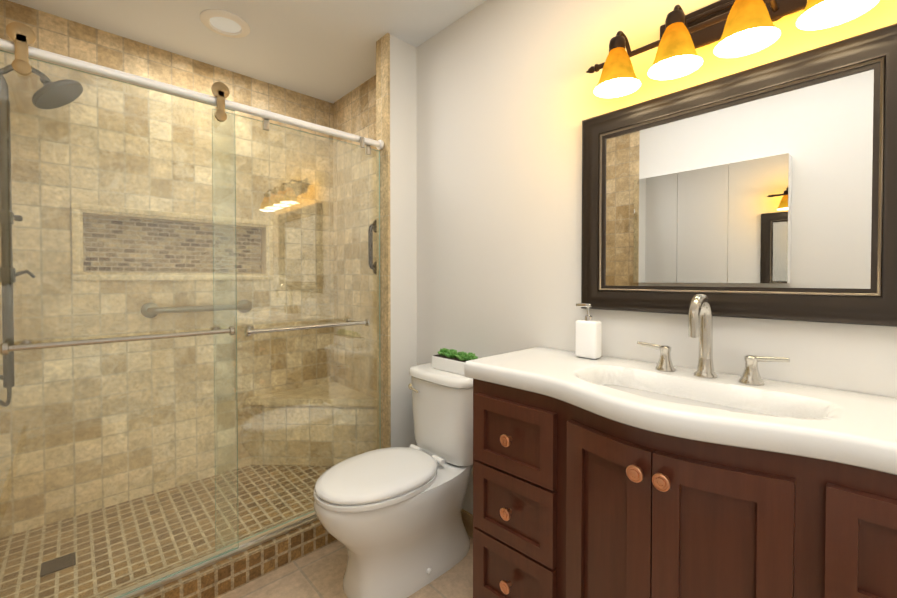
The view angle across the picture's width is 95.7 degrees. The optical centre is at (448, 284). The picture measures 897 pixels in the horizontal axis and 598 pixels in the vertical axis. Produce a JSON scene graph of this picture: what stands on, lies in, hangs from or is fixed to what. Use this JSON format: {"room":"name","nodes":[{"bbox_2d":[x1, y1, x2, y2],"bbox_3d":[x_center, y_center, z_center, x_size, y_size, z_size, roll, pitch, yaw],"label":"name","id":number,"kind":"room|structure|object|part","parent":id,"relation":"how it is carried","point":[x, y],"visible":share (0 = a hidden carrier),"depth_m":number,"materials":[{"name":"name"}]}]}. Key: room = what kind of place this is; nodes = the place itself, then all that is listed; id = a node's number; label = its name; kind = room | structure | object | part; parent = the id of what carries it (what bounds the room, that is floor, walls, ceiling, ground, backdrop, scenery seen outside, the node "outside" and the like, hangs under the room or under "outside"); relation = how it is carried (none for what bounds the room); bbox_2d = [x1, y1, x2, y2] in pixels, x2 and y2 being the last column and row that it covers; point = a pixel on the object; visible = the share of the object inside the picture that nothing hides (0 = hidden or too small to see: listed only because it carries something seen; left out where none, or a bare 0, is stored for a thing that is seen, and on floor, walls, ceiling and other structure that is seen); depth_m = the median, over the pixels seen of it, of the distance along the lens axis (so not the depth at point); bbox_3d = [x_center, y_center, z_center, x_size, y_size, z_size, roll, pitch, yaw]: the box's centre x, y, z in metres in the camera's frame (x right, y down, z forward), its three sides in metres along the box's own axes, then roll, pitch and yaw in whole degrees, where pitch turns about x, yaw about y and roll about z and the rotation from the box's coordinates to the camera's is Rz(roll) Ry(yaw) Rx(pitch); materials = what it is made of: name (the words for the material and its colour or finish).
{"room":"bathroom","nodes":[
{"label":"bathroom","id":0,"kind":"room"},
{"bbox_2d":[0,0,333,537],"bbox_3d":[-1.442,-0.051,2.340,1.810,2.400,0.150,-1,1,-43],"label":"wall","id":1,"kind":"structure","parent":0,"point":[157,419],"depth_m":2.10,"materials":[{"name":"tile"}]},
{"bbox_2d":[71,209,79,274],"bbox_3d":[-1.769,-0.205,1.927,0.028,0.310,0.010,-1,1,-43],"label":"trim","id":2,"kind":"structure","parent":1,"relation":"attached to","point":[74,250],"depth_m":1.92,"materials":[{"name":"tile"}]},
{"bbox_2d":[79,212,83,271],"bbox_3d":[-1.787,-0.205,1.976,0.012,0.286,0.091,-1,1,-43],"label":"liner","id":3,"kind":"object","parent":1,"relation":"attached to","point":[81,245],"depth_m":1.94,"materials":[{"name":"tile"}]},
{"bbox_2d":[71,203,272,225],"bbox_3d":[-1.440,-0.378,2.229,0.926,0.028,0.010,-1,1,-43],"label":"trim","id":4,"kind":"structure","parent":1,"relation":"attached to","point":[155,213],"depth_m":2.15,"materials":[{"name":"tile"}]},
{"bbox_2d":[83,215,260,273],"bbox_3d":[-1.524,-0.211,2.323,0.870,0.310,0.060,-1,1,-43],"label":"wall niche","id":5,"kind":"object","parent":1,"relation":"in","point":[187,241],"depth_m":2.24,"materials":[{"name":"tile"}]},
{"bbox_2d":[72,275,272,279],"bbox_3d":[-1.440,-0.040,2.234,0.926,0.028,0.010,-1,1,-43],"label":"trim","id":6,"kind":"structure","parent":1,"relation":"attached to","point":[144,277],"depth_m":2.18,"materials":[{"name":"stone"}]},
{"bbox_2d":[79,210,267,228],"bbox_3d":[-1.473,-0.359,2.265,0.870,0.012,0.091,-1,1,-43],"label":"liner","id":7,"kind":"object","parent":1,"relation":"attached to","point":[132,216],"depth_m":2.18,"materials":[{"name":"tile"}]},
{"bbox_2d":[80,272,267,275],"bbox_3d":[-1.473,-0.061,2.270,0.870,0.012,0.091,-1,1,-43],"label":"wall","id":8,"kind":"structure","parent":1,"relation":"attached to","point":[107,273],"depth_m":2.14,"materials":[{"name":"stone"}]},
{"bbox_2d":[141,300,251,317],"bbox_3d":[-1.372,0.130,2.259,0.540,0.080,0.064,-1,1,-43],"label":"grab rail","id":9,"kind":"object","parent":1,"relation":"attached to","point":[174,309],"depth_m":2.19,"materials":[{"name":"silver metal"}]},
{"bbox_2d":[261,228,267,273],"bbox_3d":[-1.158,-0.214,2.559,0.012,0.286,0.091,-1,1,-43],"label":"liner","id":10,"kind":"object","parent":1,"relation":"attached to","point":[264,250],"depth_m":2.54,"materials":[{"name":"tile"}]},
{"bbox_2d":[268,226,272,275],"bbox_3d":[-1.111,-0.214,2.537,0.028,0.310,0.010,-1,1,-43],"label":"trim","id":11,"kind":"structure","parent":1,"relation":"attached to","point":[270,231],"depth_m":2.53,"materials":[{"name":"tile"}]},
{"bbox_2d":[8,0,485,102],"bbox_3d":[-0.208,-1.261,0.991,1.810,0.060,3.680,-1,1,-43],"label":"ceiling","id":12,"kind":"structure","parent":0,"point":[324,50],"depth_m":1.98,"materials":[{"name":"white paint"}]},
{"bbox_2d":[200,9,249,37],"bbox_3d":[-1.061,-1.238,1.933,0.210,0.012,0.210,-1,1,-43],"label":"recessed light","id":13,"kind":"object","parent":12,"relation":"in","point":[224,23],"visible":1,"depth_m":1.92,"materials":[{"name":"white plastic"}]},
{"bbox_2d":[218,536,472,597],"bbox_3d":[-0.208,1.199,1.028,1.810,0.060,3.680,-1,1,-43],"label":"floor","id":14,"kind":"structure","parent":0,"point":[318,573],"depth_m":1.59,"materials":[{"name":"tile"}]},
{"bbox_2d":[0,465,331,597],"bbox_3d":[-1.114,1.129,2.004,1.610,0.050,0.815,-1,1,-43],"label":"shower floor","id":15,"kind":"structure","parent":14,"relation":"on","point":[95,540],"depth_m":1.82,"materials":[{"name":"tile"}]},
{"bbox_2d":[40,552,75,576],"bbox_3d":[-1.548,1.107,1.611,0.100,0.004,0.100,-1,1,-43],"label":"shower drain","id":16,"kind":"object","parent":15,"relation":"on","point":[62,564],"depth_m":1.60,"materials":[{"name":"grey metal"}]},
{"bbox_2d":[245,382,376,465],"bbox_3d":[-0.817,0.890,2.434,0.580,0.414,0.580,-1,1,-43],"label":"shower bench","id":17,"kind":"object","parent":15,"relation":"on","point":[293,433],"depth_m":2.46,"materials":[{"name":"tile"}]},
{"bbox_2d":[93,509,336,597],"bbox_3d":[-0.860,1.105,1.595,1.426,0.110,0.130,-1,1,-43],"label":"shower curb","id":18,"kind":"structure","parent":14,"relation":"on","point":[223,577],"depth_m":1.58,"materials":[{"name":"tile"}]},
{"bbox_2d":[103,512,318,597],"bbox_3d":[-0.860,1.043,1.594,1.420,0.013,0.064,-1,1,-43],"label":"door track","id":19,"kind":"object","parent":18,"relation":"on","point":[259,539],"visible":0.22,"depth_m":1.55,"materials":[{"name":"silver metal"}]},
{"bbox_2d":[212,109,380,551],"bbox_3d":[-0.597,0.177,1.788,0.754,1.709,0.146,-1,1,-43],"label":"door glass","id":20,"kind":"object","parent":19,"relation":"on","point":[297,264],"depth_m":1.77,"materials":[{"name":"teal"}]},
{"bbox_3d":[-0.613,0.178,1.773,0.544,0.034,0.146,-1,1,-43],"label":"shower door handle","id":21,"kind":"part","parent":20,"relation":"part of","materials":[{"name":"silver metal"}]},
{"bbox_2d":[313,363,472,597],"bbox_3d":[-0.192,0.771,1.651,0.723,0.777,0.390,-1,1,-43],"label":"toilet","id":22,"kind":"object","parent":14,"relation":"on","point":[390,519],"visible":0.88,"depth_m":1.54,"materials":[{"name":"white ceramic"}]},
{"bbox_3d":[-0.275,0.751,1.573,0.489,0.016,0.370,-1,1,-43],"label":"seat","id":23,"kind":"part","parent":22,"relation":"part of","materials":[{"name":"white plastic"}]},
{"bbox_3d":[-0.272,0.725,1.575,0.490,0.030,0.364,-1,1,-43],"label":"seat lid","id":24,"kind":"part","parent":22,"relation":"part of","materials":[{"name":"white plastic"}]},
{"bbox_3d":[-0.157,0.462,1.821,0.024,0.031,0.091,-1,1,-43],"label":"lever","id":25,"kind":"part","parent":22,"relation":"part of","materials":[{"name":"silver metal"}]},
{"bbox_3d":[-0.007,0.399,1.817,0.218,0.038,0.390,-1,1,-43],"label":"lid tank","id":26,"kind":"part","parent":22,"relation":"part of","materials":[{"name":"white ceramic"}]},
{"bbox_3d":[-0.006,0.588,1.820,0.200,0.336,0.374,-1,1,-43],"label":"tank","id":27,"kind":"part","parent":22,"relation":"part of","materials":[{"name":"white ceramic"}]},
{"bbox_2d":[432,348,477,374],"bbox_3d":[0.034,0.332,1.791,0.080,0.094,0.241,-1,1,-43],"label":"potted plant","id":28,"kind":"object","parent":22,"relation":"on","point":[450,360],"visible":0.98,"depth_m":1.77,"materials":[{"name":"white ceramic"}]},
{"bbox_2d":[464,294,896,597],"bbox_3d":[0.569,0.596,1.013,0.473,1.146,1.135,-1,1,-43],"label":"bathroom vanity","id":29,"kind":"object","parent":14,"relation":"on","point":[609,477],"visible":0.96,"depth_m":0.88,"materials":[{"name":"brown wood"}]},
{"bbox_3d":[0.168,0.869,1.173,0.028,0.035,0.035,-1,1,-43],"label":"knob","id":30,"kind":"part","parent":29,"relation":"part of","materials":[{"name":"orange metal"}]},
{"bbox_3d":[0.168,0.657,1.169,0.028,0.035,0.035,-1,1,-43],"label":"knob","id":31,"kind":"part","parent":29,"relation":"part of","materials":[{"name":"orange metal"}]},
{"bbox_3d":[0.168,0.445,1.166,0.028,0.035,0.035,-1,1,-43],"label":"knob","id":32,"kind":"part","parent":29,"relation":"part of","materials":[{"name":"orange metal"}]},
{"bbox_3d":[0.186,0.869,1.189,0.033,0.204,0.278,-1,1,-43],"label":"drawer","id":33,"kind":"part","parent":29,"relation":"part of","materials":[{"name":"brown wood"}]},
{"bbox_3d":[0.186,0.657,1.186,0.033,0.204,0.278,-1,1,-43],"label":"drawer","id":34,"kind":"part","parent":29,"relation":"part of","materials":[{"name":"brown wood"}]},
{"bbox_3d":[0.186,0.445,1.183,0.033,0.204,0.278,-1,1,-43],"label":"drawer","id":35,"kind":"part","parent":29,"relation":"part of","materials":[{"name":"brown wood"}]},
{"bbox_2d":[575,303,601,358],"bbox_3d":[0.467,0.152,1.363,0.048,0.181,0.083,-1,1,-43],"label":"soap dispenser","id":36,"kind":"object","parent":29,"relation":"on","point":[588,336],"visible":1,"depth_m":1.34,"materials":[{"name":"white ceramic"}]},
{"bbox_2d":[575,320,601,358],"bbox_3d":[0.469,0.181,1.361,0.048,0.124,0.076,-1,1,-43],"label":"bottle","id":37,"kind":"object","parent":36,"relation":"attached to","point":[588,333],"depth_m":1.34,"materials":[{"name":"white ceramic"}]},
{"bbox_3d":[0.373,0.663,0.962,0.058,0.622,0.222,-1,1,-43],"label":"door","id":38,"kind":"part","parent":29,"relation":"part of","materials":[{"name":"brown wood"}]},
{"bbox_3d":[0.400,0.400,0.865,0.028,0.035,0.035,-1,1,-43],"label":"knob","id":39,"kind":"part","parent":29,"relation":"part of","materials":[{"name":"orange metal"}]},
{"bbox_2d":[637,341,674,371],"bbox_3d":[0.613,0.208,1.198,0.052,0.076,0.102,-1,1,-43],"label":"handle","id":40,"kind":"object","parent":29,"relation":"on","point":[665,364],"depth_m":1.17,"materials":[{"name":"silver metal"}]},
{"bbox_3d":[0.437,0.400,0.829,0.028,0.035,0.035,-1,1,-43],"label":"knob","id":41,"kind":"part","parent":29,"relation":"part of","materials":[{"name":"orange metal"}]},
{"bbox_2d":[688,294,716,377],"bbox_3d":[0.667,0.135,1.073,0.143,0.225,0.054,-1,1,-43],"label":"faucet","id":42,"kind":"object","parent":29,"relation":"on","point":[700,313],"depth_m":1.09,"materials":[{"name":"silver metal"}]},
{"bbox_3d":[0.534,0.665,0.805,0.078,0.622,0.222,-1,1,-43],"label":"door","id":43,"kind":"part","parent":29,"relation":"part of","materials":[{"name":"brown wood"}]},
{"bbox_2d":[739,355,789,385],"bbox_3d":[0.786,0.211,1.012,0.052,0.076,0.102,-1,1,-43],"label":"handle","id":44,"kind":"object","parent":29,"relation":"on","point":[751,376],"depth_m":1.02,"materials":[{"name":"silver metal"}]},
{"bbox_3d":[0.750,0.453,0.628,0.031,0.204,0.243,-1,1,-43],"label":"drawer","id":45,"kind":"part","parent":29,"relation":"part of","materials":[{"name":"brown wood"}]},
{"bbox_2d":[390,35,416,447],"bbox_3d":[-0.261,-0.048,2.125,0.170,2.400,0.088,-1,1,-43],"label":"wall","id":46,"kind":"structure","parent":0,"point":[403,210],"depth_m":2.09,"materials":[{"name":"white paint"}]},
{"bbox_2d":[376,33,390,448],"bbox_3d":[-0.331,-0.047,2.066,0.014,2.400,0.104,-1,1,-43],"label":"wall tile","id":47,"kind":"structure","parent":46,"relation":"attached to","point":[383,119],"depth_m":2.05,"materials":[{"name":"tile"}]},
{"bbox_2d":[333,0,896,514],"bbox_3d":[0.453,-0.039,1.554,0.100,2.400,3.580,-1,1,-43],"label":"wall","id":48,"kind":"structure","parent":0,"point":[508,100],"depth_m":1.63,"materials":[{"name":"paint"}]},
{"bbox_2d":[368,220,376,274],"bbox_3d":[-0.449,-0.227,2.406,0.056,0.330,0.080,-1,1,-43],"label":"grab rail","id":49,"kind":"object","parent":48,"relation":"attached to","point":[372,265],"depth_m":2.39,"materials":[{"name":"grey metal"}]},
{"bbox_2d":[462,509,472,537],"bbox_3d":[0.695,1.116,1.230,0.011,0.100,2.550,-1,1,-43],"label":"baseboard","id":50,"kind":"structure","parent":48,"relation":"attached to","point":[467,517],"depth_m":1.87,"materials":[{"name":"tile"}]},
{"bbox_2d":[586,0,878,97],"bbox_3d":[0.688,-0.681,1.049,0.228,0.215,0.757,-1,1,-43],"label":"sconce","id":51,"kind":"object","parent":48,"relation":"attached to","point":[737,28],"visible":1,"depth_m":1.04,"materials":[{"name":"orange glass"}]},
{"bbox_3d":[0.703,-0.734,1.063,0.186,0.110,0.757,-1,1,-43],"label":"frame","id":52,"kind":"part","parent":51,"relation":"part of","materials":[{"name":"brown metal"}]},
{"bbox_2d":[581,23,896,326],"bbox_3d":[0.741,-0.243,1.143,0.031,0.660,0.790,-1,1,-43],"label":"vanity mirror","id":53,"kind":"object","parent":48,"relation":"attached to","point":[767,190],"visible":0.92,"depth_m":1.07,"materials":[{"name":"mirror"}]},
{"bbox_3d":[0.749,-0.243,1.150,0.008,0.504,0.634,-1,1,-43],"label":"glass","id":54,"kind":"part","parent":53,"relation":"part of","materials":[{"name":"silver metal"}]},
{"bbox_3d":[-1.530,-0.033,1.177,0.100,2.400,1.435,-1,1,-43],"label":"wall","id":55,"kind":"structure","parent":0,"visible":0},
{"bbox_2d":[0,64,82,406],"bbox_3d":[-1.595,-0.204,1.551,0.312,1.344,0.422,-1,1,-43],"label":"shower head","id":56,"kind":"object","parent":55,"relation":"attached to","point":[5,182],"depth_m":1.58},
{"bbox_2d":[0,38,383,149],"bbox_3d":[-0.860,-0.699,1.567,1.420,0.048,0.048,-1,1,-43],"label":"rail","id":57,"kind":"object","parent":55,"relation":"attached to","point":[57,59],"visible":0.98,"depth_m":1.44,"materials":[{"name":"white metal"}]},
{"bbox_2d":[6,22,35,74],"bbox_3d":[-1.249,-0.687,1.188,0.060,0.146,0.040,-1,1,-43],"label":"roller","id":58,"kind":"object","parent":57,"relation":"on","point":[22,36],"depth_m":1.18,"materials":[{"name":"brown metal"}]},
{"bbox_2d":[0,50,238,597],"bbox_3d":[-1.079,0.184,1.323,0.725,1.709,0.101,-1,1,-43],"label":"door glass","id":59,"kind":"object","parent":58,"relation":"hanging from","point":[91,354],"depth_m":1.33,"materials":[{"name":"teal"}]},
{"bbox_3d":[-1.048,0.174,1.352,0.594,0.034,0.101,-1,1,-43],"label":"shower door handle","id":60,"kind":"part","parent":59,"relation":"part of","materials":[{"name":"silver metal"}]},
{"bbox_2d":[211,82,229,121],"bbox_3d":[-0.868,-0.692,1.542,0.060,0.146,0.040,-1,1,-43],"label":"roller","id":61,"kind":"object","parent":57,"relation":"on","point":[220,90],"depth_m":1.53,"materials":[{"name":"brown metal"}]},
{"bbox_2d":[262,109,270,130],"bbox_3d":[-0.755,-0.684,1.685,0.024,0.075,0.036,-1,1,-43],"label":"clamp","id":62,"kind":"object","parent":57,"relation":"attached to","point":[265,124],"depth_m":1.68,"materials":[{"name":"silver metal"}]},
{"bbox_2d":[360,137,367,150],"bbox_3d":[-0.415,-0.686,1.951,0.020,0.050,0.017,-1,1,-43],"label":"clamp","id":63,"kind":"object","parent":57,"relation":"attached to","point":[362,140],"depth_m":1.95,"materials":[{"name":"silver metal"}]},
{"bbox_2d":[365,138,371,154],"bbox_3d":[-0.395,-0.689,2.018,0.024,0.075,0.036,-1,1,-43],"label":"clamp","id":64,"kind":"object","parent":57,"relation":"attached to","point":[368,151],"depth_m":2.02,"materials":[{"name":"silver metal"}]}
]}

